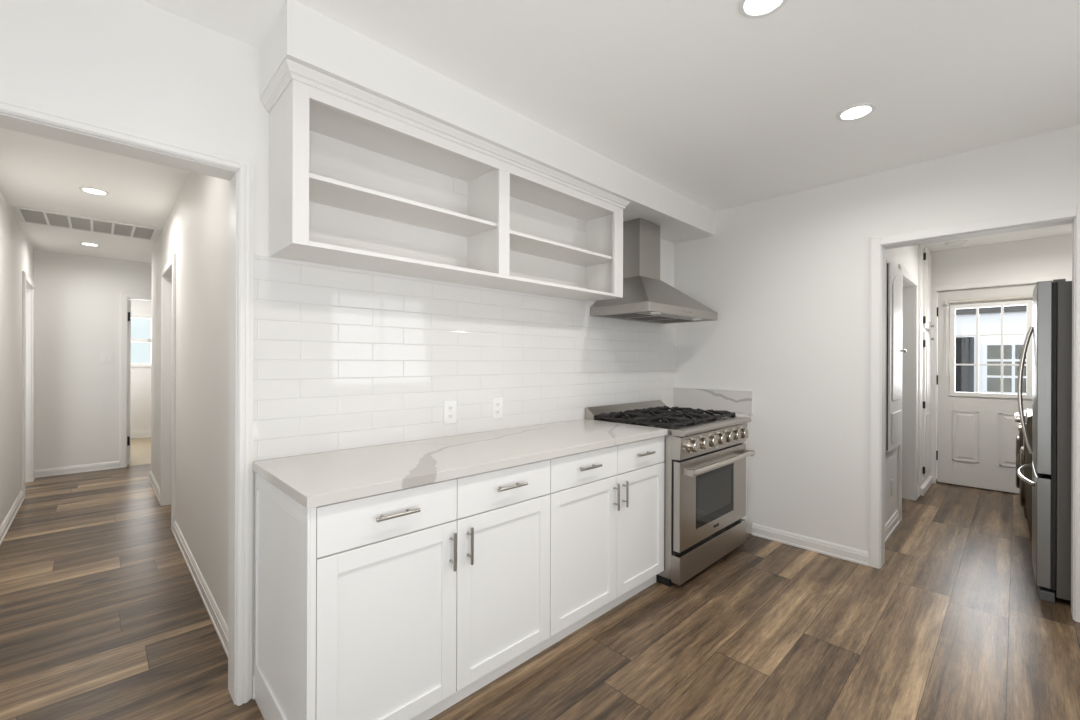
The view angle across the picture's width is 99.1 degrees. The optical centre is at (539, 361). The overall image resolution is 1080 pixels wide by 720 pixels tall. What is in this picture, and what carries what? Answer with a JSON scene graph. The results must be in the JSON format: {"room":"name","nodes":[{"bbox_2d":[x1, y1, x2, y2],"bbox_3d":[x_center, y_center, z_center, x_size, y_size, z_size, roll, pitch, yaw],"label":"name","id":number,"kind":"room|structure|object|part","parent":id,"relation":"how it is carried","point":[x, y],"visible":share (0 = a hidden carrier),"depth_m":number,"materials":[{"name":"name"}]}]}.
{"room":"kitchen","nodes":[
{"label":"kitchen","id":0,"kind":"room"},
{"bbox_2d":[0,191,33,526],"bbox_3d":[-3.769,0.032,3.101,0.120,2.517,5.350,0,0,-44],"label":"wall","id":1,"kind":"structure","parent":0,"point":[16,251],"depth_m":3.72,"materials":[{"name":"paint"}]},
{"bbox_2d":[0,491,23,544],"bbox_3d":[-3.344,1.250,2.755,0.018,0.085,4.255,0,0,-44],"label":"baseboard","id":2,"kind":"structure","parent":1,"relation":"attached to","point":[6,524],"depth_m":3.68,"materials":[{"name":"paint"}]},
{"bbox_2d":[21,271,34,498],"bbox_3d":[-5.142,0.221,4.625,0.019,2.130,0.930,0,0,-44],"label":"trim","id":3,"kind":"structure","parent":1,"relation":"attached to","point":[25,278],"depth_m":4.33,"materials":[{"name":"paint"}]},
{"bbox_2d":[34,250,151,469],"bbox_3d":[-5.274,0.026,5.449,3.200,2.517,0.120,0,0,-44],"label":"wall","id":4,"kind":"structure","parent":0,"point":[77,395],"depth_m":5.32,"materials":[{"name":"paint"}]},
{"bbox_2d":[34,461,118,477],"bbox_3d":[-5.328,1.242,5.306,0.703,0.085,0.018,0,0,-44],"label":"baseboard","id":5,"kind":"structure","parent":4,"relation":"attached to","point":[115,464],"depth_m":5.29,"materials":[{"name":"paint"}]},
{"bbox_2d":[127,300,130,463],"bbox_3d":[-5.354,0.255,5.967,0.036,2.040,0.765,0,0,-44],"label":"door","id":6,"kind":"structure","parent":4,"relation":"in","point":[129,301],"depth_m":5.71,"materials":[{"name":"paint"}]},
{"bbox_2d":[119,292,151,467],"bbox_3d":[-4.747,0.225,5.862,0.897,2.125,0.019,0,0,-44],"label":"trim","id":7,"kind":"structure","parent":4,"relation":"attached to","point":[123,295],"depth_m":5.57,"materials":[{"name":"paint"}]},
{"bbox_2d":[127,437,150,465],"bbox_3d":[-5.958,1.284,6.586,3.400,0.004,2.580,0,0,-44],"label":"floor","id":8,"kind":"structure","parent":0,"point":[140,448],"depth_m":6.55,"materials":[{"name":"beige"}]},
{"bbox_2d":[128,299,151,430],"bbox_3d":[-6.891,0.020,7.558,3.400,2.517,0.120,0,0,-44],"label":"wall","id":9,"kind":"structure","parent":0,"point":[140,419],"depth_m":7.69,"materials":[{"name":"paint"}]},
{"bbox_2d":[130,429,150,438],"bbox_3d":[-6.847,1.214,7.508,3.160,0.130,0.018,0,0,-44],"label":"baseboard","id":10,"kind":"structure","parent":9,"relation":"attached to","point":[139,433],"depth_m":7.68,"materials":[{"name":"paint"}]},
{"bbox_2d":[131,312,151,366],"bbox_3d":[-6.888,-0.351,7.535,0.990,0.940,0.155,0,0,-44],"label":"window","id":11,"kind":"structure","parent":9,"relation":"in","point":[143,315],"depth_m":7.69,"materials":[{"name":"paint"}]},
{"bbox_3d":[-6.900,-0.351,7.547,0.800,0.060,0.040,0,0,-44],"label":"frame","id":12,"kind":"part","parent":11,"relation":"part of","materials":[{"name":"paint"}]},
{"bbox_2d":[151,172,229,625],"bbox_3d":[-2.698,0.036,3.512,0.120,2.517,4.455,0,0,-44],"label":"wall","id":13,"kind":"structure","parent":0,"point":[196,229],"depth_m":2.69,"materials":[{"name":"paint"}]},
{"bbox_2d":[149,471,159,502],"bbox_3d":[-3.866,1.248,4.620,0.018,0.085,1.245,0,0,-44],"label":"baseboard","id":14,"kind":"structure","parent":13,"relation":"attached to","point":[154,484],"depth_m":4.58,"materials":[{"name":"paint"}]},
{"bbox_2d":[160,253,175,529],"bbox_3d":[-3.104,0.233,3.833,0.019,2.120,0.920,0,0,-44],"label":"trim","id":15,"kind":"structure","parent":13,"relation":"attached to","point":[171,263],"depth_m":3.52,"materials":[{"name":"paint"}]},
{"bbox_2d":[172,521,227,656],"bbox_3d":[-1.994,1.255,2.678,0.018,0.085,2.270,0,0,-44],"label":"baseboard","id":16,"kind":"structure","parent":13,"relation":"attached to","point":[216,617],"depth_m":2.50,"materials":[{"name":"paint"}]},
{"bbox_2d":[0,0,674,674],"bbox_3d":[-0.942,0.043,2.022,5.720,2.517,0.128,0,0,-44],"label":"wall","id":17,"kind":"structure","parent":0,"point":[344,358],"depth_m":1.96,"materials":[{"name":"tile"}]},
{"bbox_2d":[0,94,253,705],"bbox_3d":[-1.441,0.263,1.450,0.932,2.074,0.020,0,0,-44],"label":"trim","id":18,"kind":"structure","parent":17,"relation":"attached to","point":[9,105],"depth_m":1.74,"materials":[{"name":"paint"}]},
{"bbox_2d":[252,675,254,699],"bbox_3d":[-1.105,1.258,1.779,0.012,0.085,0.018,0,0,-44],"label":"baseboard","id":19,"kind":"structure","parent":17,"relation":"attached to","point":[253,695],"depth_m":1.77,"materials":[{"name":"paint"}]},
{"bbox_2d":[260,58,629,301],"bbox_3d":[-0.258,-0.716,2.366,1.995,0.613,0.336,0,0,-44],"label":"upper cabinet","id":20,"kind":"object","parent":17,"relation":"attached to","point":[359,179],"visible":1,"depth_m":2.14,"materials":[{"name":"paint"}]},
{"bbox_2d":[309,173,496,236],"bbox_3d":[-0.626,-0.671,2.045,0.919,0.017,0.270,0,0,-44],"label":"shelf","id":21,"kind":"object","parent":20,"relation":"attached to","point":[325,193],"depth_m":2.02,"materials":[{"name":"paint"}]},
{"bbox_3d":[-0.257,-1.000,2.366,1.995,0.044,0.336,0,0,-44],"label":"crown moulding","id":22,"kind":"part","parent":20,"relation":"part of","materials":[{"name":"paint"}]},
{"bbox_2d":[510,230,612,266],"bbox_3d":[0.065,-0.653,2.711,0.951,0.017,0.270,0,0,-44],"label":"shelf","id":23,"kind":"object","parent":20,"relation":"attached to","point":[521,244],"depth_m":2.73,"materials":[{"name":"paint"}]},
{"bbox_2d":[444,400,456,423],"bbox_3d":[-0.465,0.263,2.388,0.075,0.118,0.008,0,0,-44],"label":"wall outlet","id":24,"kind":"object","parent":17,"relation":"attached to","point":[450,407],"visible":1,"depth_m":2.38,"materials":[{"name":"plastic"}]},
{"bbox_2d":[492,397,502,418],"bbox_3d":[-0.240,0.264,2.605,0.075,0.118,0.008,0,0,-44],"label":"wall outlet","id":25,"kind":"object","parent":17,"relation":"attached to","point":[497,403],"visible":1,"depth_m":2.60,"materials":[{"name":"plastic"}]},
{"bbox_2d":[590,218,716,323],"bbox_3d":[0.846,-0.664,3.324,0.932,0.708,0.474,0,0,-44],"label":"range hood","id":26,"kind":"object","parent":17,"relation":"attached to","point":[646,298],"visible":0.96,"depth_m":3.27,"materials":[{"name":"metal"}]},
{"bbox_3d":[0.843,-0.326,3.325,0.908,0.012,0.446,0,0,-44],"label":"underside panel","id":27,"kind":"part","parent":26,"relation":"part of","materials":[{"name":"silver metal"}]},
{"bbox_2d":[259,0,714,242],"bbox_3d":[0.159,-1.117,2.751,3.131,0.190,0.361,0,0,-44],"label":"soffit","id":28,"kind":"structure","parent":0,"point":[300,34],"depth_m":2.00,"materials":[{"name":"paint"}]},
{"bbox_2d":[0,463,1079,719],"bbox_3d":[-0.518,1.303,3.840,8.820,0.001,8.926,0,0,-44],"label":"floor","id":29,"kind":"structure","parent":0,"point":[104,615],"depth_m":2.21,"materials":[{"name":"wood"}]},
{"bbox_2d":[254,459,549,719],"bbox_3d":[-0.516,0.863,1.893,1.004,0.880,0.652,0,0,-44],"label":"base cabinet","id":30,"kind":"object","parent":29,"relation":"on","point":[404,604],"visible":0.89,"depth_m":1.60,"materials":[{"name":"paint"}]},
{"bbox_3d":[-0.881,0.862,1.565,0.024,0.880,0.616,0,0,-44],"label":"panel","id":31,"kind":"part","parent":30,"relation":"part of","materials":[{"name":"paint"}]},
{"bbox_3d":[-0.488,0.506,1.530,0.487,0.150,0.020,0,0,-44],"label":"drawer","id":32,"kind":"part","parent":30,"relation":"part of","materials":[{"name":"paint"}]},
{"bbox_3d":[-0.489,0.901,1.530,0.487,0.631,0.020,0,0,-44],"label":"door","id":33,"kind":"part","parent":30,"relation":"part of","materials":[{"name":"paint"}]},
{"bbox_3d":[-0.468,0.501,1.510,0.150,0.012,0.036,0,0,-44],"label":"handle","id":34,"kind":"part","parent":30,"relation":"part of","materials":[{"name":"silver metal"}]},
{"bbox_3d":[-0.313,0.684,1.660,0.012,0.135,0.036,0,0,-44],"label":"handle","id":35,"kind":"part","parent":30,"relation":"part of","materials":[{"name":"silver metal"}]},
{"bbox_2d":[253,419,667,508],"bbox_3d":[-0.183,0.407,2.224,1.958,0.035,0.636,0,0,-44],"label":"countertop","id":36,"kind":"structure","parent":30,"relation":"on","point":[325,478],"depth_m":1.85,"materials":[{"name":"stone"}]},
{"bbox_3d":[-0.260,0.684,1.712,0.012,0.135,0.036,0,0,-44],"label":"handle","id":37,"kind":"part","parent":30,"relation":"part of","materials":[{"name":"silver metal"}]},
{"bbox_3d":[-0.135,0.507,1.870,0.485,0.150,0.020,0,0,-44],"label":"drawer","id":38,"kind":"part","parent":30,"relation":"part of","materials":[{"name":"paint"}]},
{"bbox_3d":[-0.137,0.903,1.870,0.485,0.631,0.020,0,0,-44],"label":"door","id":39,"kind":"part","parent":30,"relation":"part of","materials":[{"name":"paint"}]},
{"bbox_3d":[-0.116,0.503,1.850,0.150,0.012,0.036,0,0,-44],"label":"handle","id":40,"kind":"part","parent":30,"relation":"part of","materials":[{"name":"silver metal"}]},
{"bbox_2d":[542,436,664,650],"bbox_3d":[0.186,0.866,2.570,0.946,0.880,0.652,0,0,-44],"label":"base cabinet","id":41,"kind":"object","parent":29,"relation":"on","point":[607,504],"visible":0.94,"depth_m":2.30,"materials":[{"name":"paint"}]},
{"bbox_3d":[0.217,0.509,2.209,0.483,0.150,0.020,0,0,-44],"label":"drawer","id":42,"kind":"part","parent":41,"relation":"part of","materials":[{"name":"paint"}]},
{"bbox_3d":[0.215,0.904,2.209,0.483,0.631,0.020,0,0,-44],"label":"door","id":43,"kind":"part","parent":41,"relation":"part of","materials":[{"name":"paint"}]},
{"bbox_3d":[0.236,0.504,2.189,0.150,0.012,0.036,0,0,-44],"label":"handle","id":44,"kind":"part","parent":41,"relation":"part of","materials":[{"name":"silver metal"}]},
{"bbox_3d":[0.390,0.687,2.338,0.012,0.135,0.036,0,0,-44],"label":"handle","id":45,"kind":"part","parent":41,"relation":"part of","materials":[{"name":"silver metal"}]},
{"bbox_3d":[0.444,0.687,2.390,0.012,0.135,0.036,0,0,-44],"label":"handle","id":46,"kind":"part","parent":41,"relation":"part of","materials":[{"name":"silver metal"}]},
{"bbox_3d":[0.558,0.510,2.538,0.456,0.150,0.020,0,0,-44],"label":"drawer","id":47,"kind":"part","parent":41,"relation":"part of","materials":[{"name":"paint"}]},
{"bbox_3d":[0.556,0.905,2.538,0.456,0.631,0.020,0,0,-44],"label":"door","id":48,"kind":"part","parent":41,"relation":"part of","materials":[{"name":"paint"}]},
{"bbox_3d":[0.577,0.505,2.518,0.150,0.012,0.036,0,0,-44],"label":"handle","id":49,"kind":"part","parent":41,"relation":"part of","materials":[{"name":"silver metal"}]},
{"bbox_2d":[585,400,754,585],"bbox_3d":[0.909,0.812,3.175,0.928,0.994,0.778,0,0,-44],"label":"gas range","id":50,"kind":"object","parent":29,"relation":"on","point":[706,454],"visible":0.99,"depth_m":2.87,"materials":[{"name":"metal"}]},
{"bbox_3d":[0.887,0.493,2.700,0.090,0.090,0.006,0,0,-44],"label":"knob","id":51,"kind":"part","parent":50,"relation":"part of","materials":[{"name":"metal"}]},
{"bbox_3d":[1.111,1.201,2.963,0.928,0.157,0.054,0,0,-44],"label":"kick panel","id":52,"kind":"part","parent":50,"relation":"part of","materials":[{"name":"metal"}]},
{"bbox_3d":[1.116,0.837,2.959,0.924,0.515,0.040,0,0,-44],"label":"oven door","id":53,"kind":"part","parent":50,"relation":"part of","materials":[{"name":"metal"}]},
{"bbox_3d":[1.116,0.498,2.961,0.928,0.138,0.060,0,0,-44],"label":"control panel","id":54,"kind":"part","parent":50,"relation":"part of","materials":[{"name":"metal"}]},
{"bbox_3d":[1.177,0.635,2.913,0.870,0.030,0.030,0,0,-44],"label":"handle","id":55,"kind":"part","parent":50,"relation":"part of","materials":[{"name":"metal"}]},
{"bbox_2d":[741,438,746,521],"bbox_3d":[1.280,0.870,3.650,0.253,0.880,0.616,0,0,-44],"label":"base cabinet","id":56,"kind":"object","parent":29,"relation":"on","point":[744,517],"visible":0.07,"depth_m":3.50,"materials":[{"name":"paint"}]},
{"bbox_2d":[695,409,749,417],"bbox_3d":[1.288,0.412,3.643,0.256,0.035,0.636,0,0,-44],"label":"countertop","id":57,"kind":"structure","parent":56,"relation":"on","point":[736,413],"depth_m":3.45,"materials":[{"name":"stone"}]},
{"bbox_2d":[918,244,933,495],"bbox_3d":[4.009,0.063,4.765,0.695,2.515,0.060,0,0,-44],"label":"pantry cabinet","id":58,"kind":"object","parent":29,"relation":"on","point":[925,481],"visible":0.97,"depth_m":4.65,"materials":[{"name":"paint"}]},
{"bbox_3d":[4.049,0.451,4.812,0.460,1.500,0.018,0,0,-44],"label":"door","id":59,"kind":"part","parent":58,"relation":"part of","materials":[{"name":"paint"}]},
{"bbox_3d":[4.054,-0.744,4.812,0.460,0.810,0.018,0,0,-44],"label":"door","id":60,"kind":"part","parent":58,"relation":"part of","materials":[{"name":"paint"}]},
{"bbox_3d":[4.058,0.451,4.803,0.320,1.360,0.007,0,0,-44],"label":"panel","id":61,"kind":"part","parent":58,"relation":"part of","materials":[{"name":"paint"}]},
{"bbox_3d":[4.062,-0.744,4.803,0.320,0.670,0.007,0,0,-44],"label":"panel","id":62,"kind":"part","parent":58,"relation":"part of","materials":[{"name":"paint"}]},
{"bbox_2d":[1014,408,1031,518],"bbox_3d":[4.422,0.872,3.703,0.660,0.900,0.842,0,0,-44],"label":"base cabinet","id":63,"kind":"object","parent":29,"relation":"on","point":[1019,439],"visible":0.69,"depth_m":3.84,"materials":[{"name":"metal"}]},
{"bbox_3d":[3.994,0.480,3.846,0.060,0.060,0.040,0,0,-44],"label":"knob","id":64,"kind":"part","parent":63,"relation":"part of","materials":[{"name":"metal"}]},
{"bbox_2d":[1018,409,1031,541],"bbox_3d":[3.911,0.843,3.196,0.660,0.955,0.820,0,0,-44],"label":"base cabinet","id":65,"kind":"object","parent":29,"relation":"on","point":[1025,456],"visible":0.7,"depth_m":3.23,"materials":[{"name":"metal"}]},
{"bbox_2d":[1017,279,1071,602],"bbox_3d":[3.330,0.435,2.604,0.910,1.765,0.876,0,0,-44],"label":"refrigerator","id":66,"kind":"object","parent":29,"relation":"on","point":[1050,449],"visible":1,"depth_m":2.51,"materials":[{"name":"metal"}]},
{"bbox_3d":[3.021,0.177,2.861,0.021,0.786,0.073,0,0,-44],"label":"handle","id":67,"kind":"part","parent":66,"relation":"part of","materials":[{"name":"metal"}]},
{"bbox_3d":[3.054,0.702,2.890,0.747,0.023,0.082,0,0,-44],"label":"handle","id":68,"kind":"part","parent":66,"relation":"part of","materials":[{"name":"metal"}]},
{"bbox_3d":[3.262,0.092,3.006,0.453,1.062,0.064,0,0,-44],"label":"door","id":69,"kind":"part","parent":66,"relation":"part of","materials":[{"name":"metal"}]},
{"bbox_3d":[3.094,0.945,2.847,0.910,0.600,0.064,0,0,-44],"label":"freezer drawer","id":70,"kind":"part","parent":66,"relation":"part of","materials":[{"name":"metal"}]},
{"bbox_3d":[2.933,0.090,2.688,0.453,1.062,0.064,0,0,-44],"label":"door","id":71,"kind":"part","parent":66,"relation":"part of","materials":[{"name":"metal"}]},
{"bbox_2d":[0,0,1079,262],"bbox_3d":[-1.490,-1.268,4.822,8.810,0.100,11.550,0,0,-44],"label":"ceiling","id":72,"kind":"structure","parent":0,"point":[721,108],"depth_m":2.00,"materials":[{"name":"paint"}]},
{"bbox_2d":[12,206,159,240],"bbox_3d":[-4.027,-1.222,4.133,0.902,0.010,0.560,0,0,-44],"label":"ceiling vent","id":73,"kind":"object","parent":72,"relation":"in","point":[26,215],"visible":1,"depth_m":4.08,"materials":[{"name":"plastic"}]},
{"bbox_2d":[80,242,99,245],"bbox_3d":[-4.721,-1.227,4.825,0.156,0.006,0.156,0,0,-44],"label":"recessed light","id":74,"kind":"object","parent":72,"relation":"in","point":[83,243],"visible":1,"depth_m":4.83,"materials":[{"name":"white plastic"}]},
{"bbox_2d":[79,187,108,194],"bbox_3d":[-3.201,-1.221,3.304,0.156,0.006,0.156,0,0,-44],"label":"recessed light","id":75,"kind":"object","parent":72,"relation":"in","point":[90,190],"visible":1,"depth_m":3.30,"materials":[{"name":"white plastic"}]},
{"bbox_2d":[738,0,787,18],"bbox_3d":[0.749,-1.206,1.539,0.156,0.006,0.156,0,0,-44],"label":"recessed light","id":76,"kind":"object","parent":72,"relation":"in","point":[752,9],"visible":1,"depth_m":1.57,"materials":[{"name":"white plastic"}]},
{"bbox_2d":[837,103,875,120],"bbox_3d":[1.528,-1.203,2.225,0.156,0.006,0.156,0,0,-44],"label":"recessed light","id":77,"kind":"object","parent":72,"relation":"in","point":[858,111],"visible":1,"depth_m":2.22,"materials":[{"name":"plastic"}]},
{"bbox_2d":[945,240,967,246],"bbox_3d":[4.164,-1.176,4.599,0.170,0.040,0.170,0,0,-44],"label":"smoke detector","id":78,"kind":"object","parent":72,"relation":"attached to","point":[955,243],"visible":1,"depth_m":4.56,"materials":[{"name":"plastic"}]},
{"bbox_2d":[674,125,1079,551],"bbox_3d":[2.268,0.055,2.900,0.120,2.517,3.320,0,0,-44],"label":"wall","id":79,"kind":"structure","parent":0,"point":[786,278],"depth_m":3.19,"materials":[{"name":"paint"}]},
{"bbox_2d":[674,387,753,413],"bbox_3d":[1.383,0.308,3.716,0.018,0.174,0.659,0,0,-44],"label":"side splash","id":80,"kind":"object","parent":79,"relation":"attached to","point":[739,401],"visible":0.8,"depth_m":3.68,"materials":[{"name":"stone"}]},
{"bbox_2d":[752,523,867,565],"bbox_3d":[1.859,1.270,3.220,0.018,0.085,0.729,0,0,-44],"label":"baseboard","id":81,"kind":"structure","parent":79,"relation":"attached to","point":[804,542],"depth_m":3.19,"materials":[{"name":"paint"}]},
{"bbox_2d":[868,205,1079,621],"bbox_3d":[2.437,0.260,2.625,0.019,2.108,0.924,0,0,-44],"label":"trim","id":82,"kind":"structure","parent":79,"relation":"attached to","point":[1067,212],"depth_m":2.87,"materials":[{"name":"paint"}]},
{"bbox_2d":[885,245,918,523],"bbox_3d":[3.181,0.059,4.093,2.850,2.517,0.120,0,0,-44],"label":"wall","id":83,"kind":"structure","parent":0,"point":[908,257],"depth_m":3.71,"materials":[{"name":"paint"}]},
{"bbox_2d":[885,510,899,541],"bbox_3d":[2.574,1.265,3.417,1.001,0.100,0.018,0,0,-44],"label":"baseboard","id":84,"kind":"structure","parent":83,"relation":"attached to","point":[893,522],"depth_m":3.54,"materials":[{"name":"paint"}]},
{"bbox_2d":[891,479,893,495],"bbox_3d":[2.761,0.986,3.603,0.075,0.118,0.008,0,0,-44],"label":"wall outlet","id":85,"kind":"object","parent":83,"relation":"attached to","point":[892,480],"visible":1,"depth_m":3.59,"materials":[{"name":"plastic"}]},
{"bbox_2d":[885,260,905,453],"bbox_3d":[2.735,-0.032,3.533,0.500,1.425,0.066,0,0,-44],"label":"upper cabinet","id":86,"kind":"object","parent":83,"relation":"attached to","point":[893,274],"visible":0.95,"depth_m":3.42,"materials":[{"name":"paint"}]},
{"bbox_3d":[2.717,-0.032,3.552,0.500,1.425,0.012,0,0,-44],"label":"box frame","id":87,"kind":"part","parent":86,"relation":"part of","materials":[{"name":"paint"}]},
{"bbox_3d":[2.728,-0.032,3.541,0.470,1.395,0.020,0,0,-44],"label":"door","id":88,"kind":"part","parent":86,"relation":"part of","materials":[{"name":"paint"}]},
{"bbox_3d":[2.738,-0.179,3.530,0.330,0.950,0.008,0,0,-44],"label":"panel","id":89,"kind":"part","parent":86,"relation":"part of","materials":[{"name":"paint"}]},
{"bbox_3d":[2.735,0.495,3.530,0.330,0.220,0.008,0,0,-44],"label":"panel","id":90,"kind":"part","parent":86,"relation":"part of","materials":[{"name":"paint"}]},
{"bbox_2d":[897,264,917,521],"bbox_3d":[3.280,0.261,4.093,0.945,2.114,0.019,0,0,-44],"label":"trim","id":91,"kind":"structure","parent":83,"relation":"attached to","point":[906,274],"depth_m":4.36,"materials":[{"name":"paint"}]},
{"bbox_2d":[902,278,914,499],"bbox_3d":[3.232,0.300,4.143,0.787,2.035,0.120,0,0,-44],"label":"door","id":92,"kind":"structure","parent":83,"relation":"attached to","point":[908,288],"depth_m":4.40,"materials":[{"name":"paint"}]},
{"bbox_2d":[930,234,1071,285],"bbox_3d":[4.472,0.064,4.894,0.120,2.517,2.870,0,0,-44],"label":"wall","id":93,"kind":"structure","parent":0,"point":[1052,255],"depth_m":4.62,"materials":[{"name":"paint"}]},
{"bbox_2d":[936,284,1035,493],"bbox_3d":[4.591,0.278,4.708,0.125,2.065,0.812,0,0,-44],"label":"door","id":94,"kind":"structure","parent":93,"relation":"in","point":[977,433],"depth_m":4.78,"materials":[{"name":"paint"}]},
{"bbox_3d":[4.596,0.788,4.712,0.010,0.530,0.552,0,0,-44],"label":"panel","id":95,"kind":"part","parent":94,"relation":"part of","materials":[{"name":"paint"}]},
{"bbox_2d":[946,295,1032,374],"bbox_3d":[4.582,-0.249,4.698,0.055,0.827,0.658,0,0,-44],"label":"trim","id":96,"kind":"structure","parent":93,"relation":"attached to","point":[1021,296],"depth_m":4.75,"materials":[{"name":"wood"}]},
{"bbox_3d":[4.351,-0.232,4.905,0.004,0.792,0.031,0,0,-44],"label":"cord","id":97,"kind":"part","parent":96,"relation":"part of","materials":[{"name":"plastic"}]},
{"bbox_2d":[929,275,1058,482],"bbox_3d":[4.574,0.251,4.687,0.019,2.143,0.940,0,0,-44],"label":"trim","id":98,"kind":"structure","parent":93,"relation":"attached to","point":[1028,280],"depth_m":4.98,"materials":[{"name":"paint"}]},
{"label":"outside","id":99,"kind":"structure","parent":0,"visible":0},
{"bbox_2d":[131,315,150,362],"bbox_3d":[-8.255,-0.676,9.407,8.000,4.100,0.100,0,0,-44],"label":"sky","id":100,"kind":"structure","parent":99,"point":[140,328],"depth_m":9.42,"materials":[{"name":"white"}]},
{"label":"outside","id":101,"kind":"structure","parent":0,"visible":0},
{"bbox_3d":[6.554,1.455,7.094,5.880,0.150,9.000,0,0,-44],"label":"floor","id":102,"kind":"structure","parent":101,"visible":0},
{"bbox_2d":[955,305,1026,393],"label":"window","id":103,"kind":"structure","parent":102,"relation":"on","point":[1014,317],"depth_m":6.83,"materials":[{"name":"clear glass"}]},
{"bbox_3d":[6.436,0.480,7.116,0.025,1.700,0.400,0,0,-44],"label":"screen door","id":104,"kind":"part","parent":103,"relation":"part of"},
{"bbox_3d":[6.951,0.104,6.552,0.006,0.685,0.835,0,0,-44],"label":"pane","id":105,"kind":"part","parent":103,"relation":"part of","materials":[{"name":"clear glass"}]}
]}

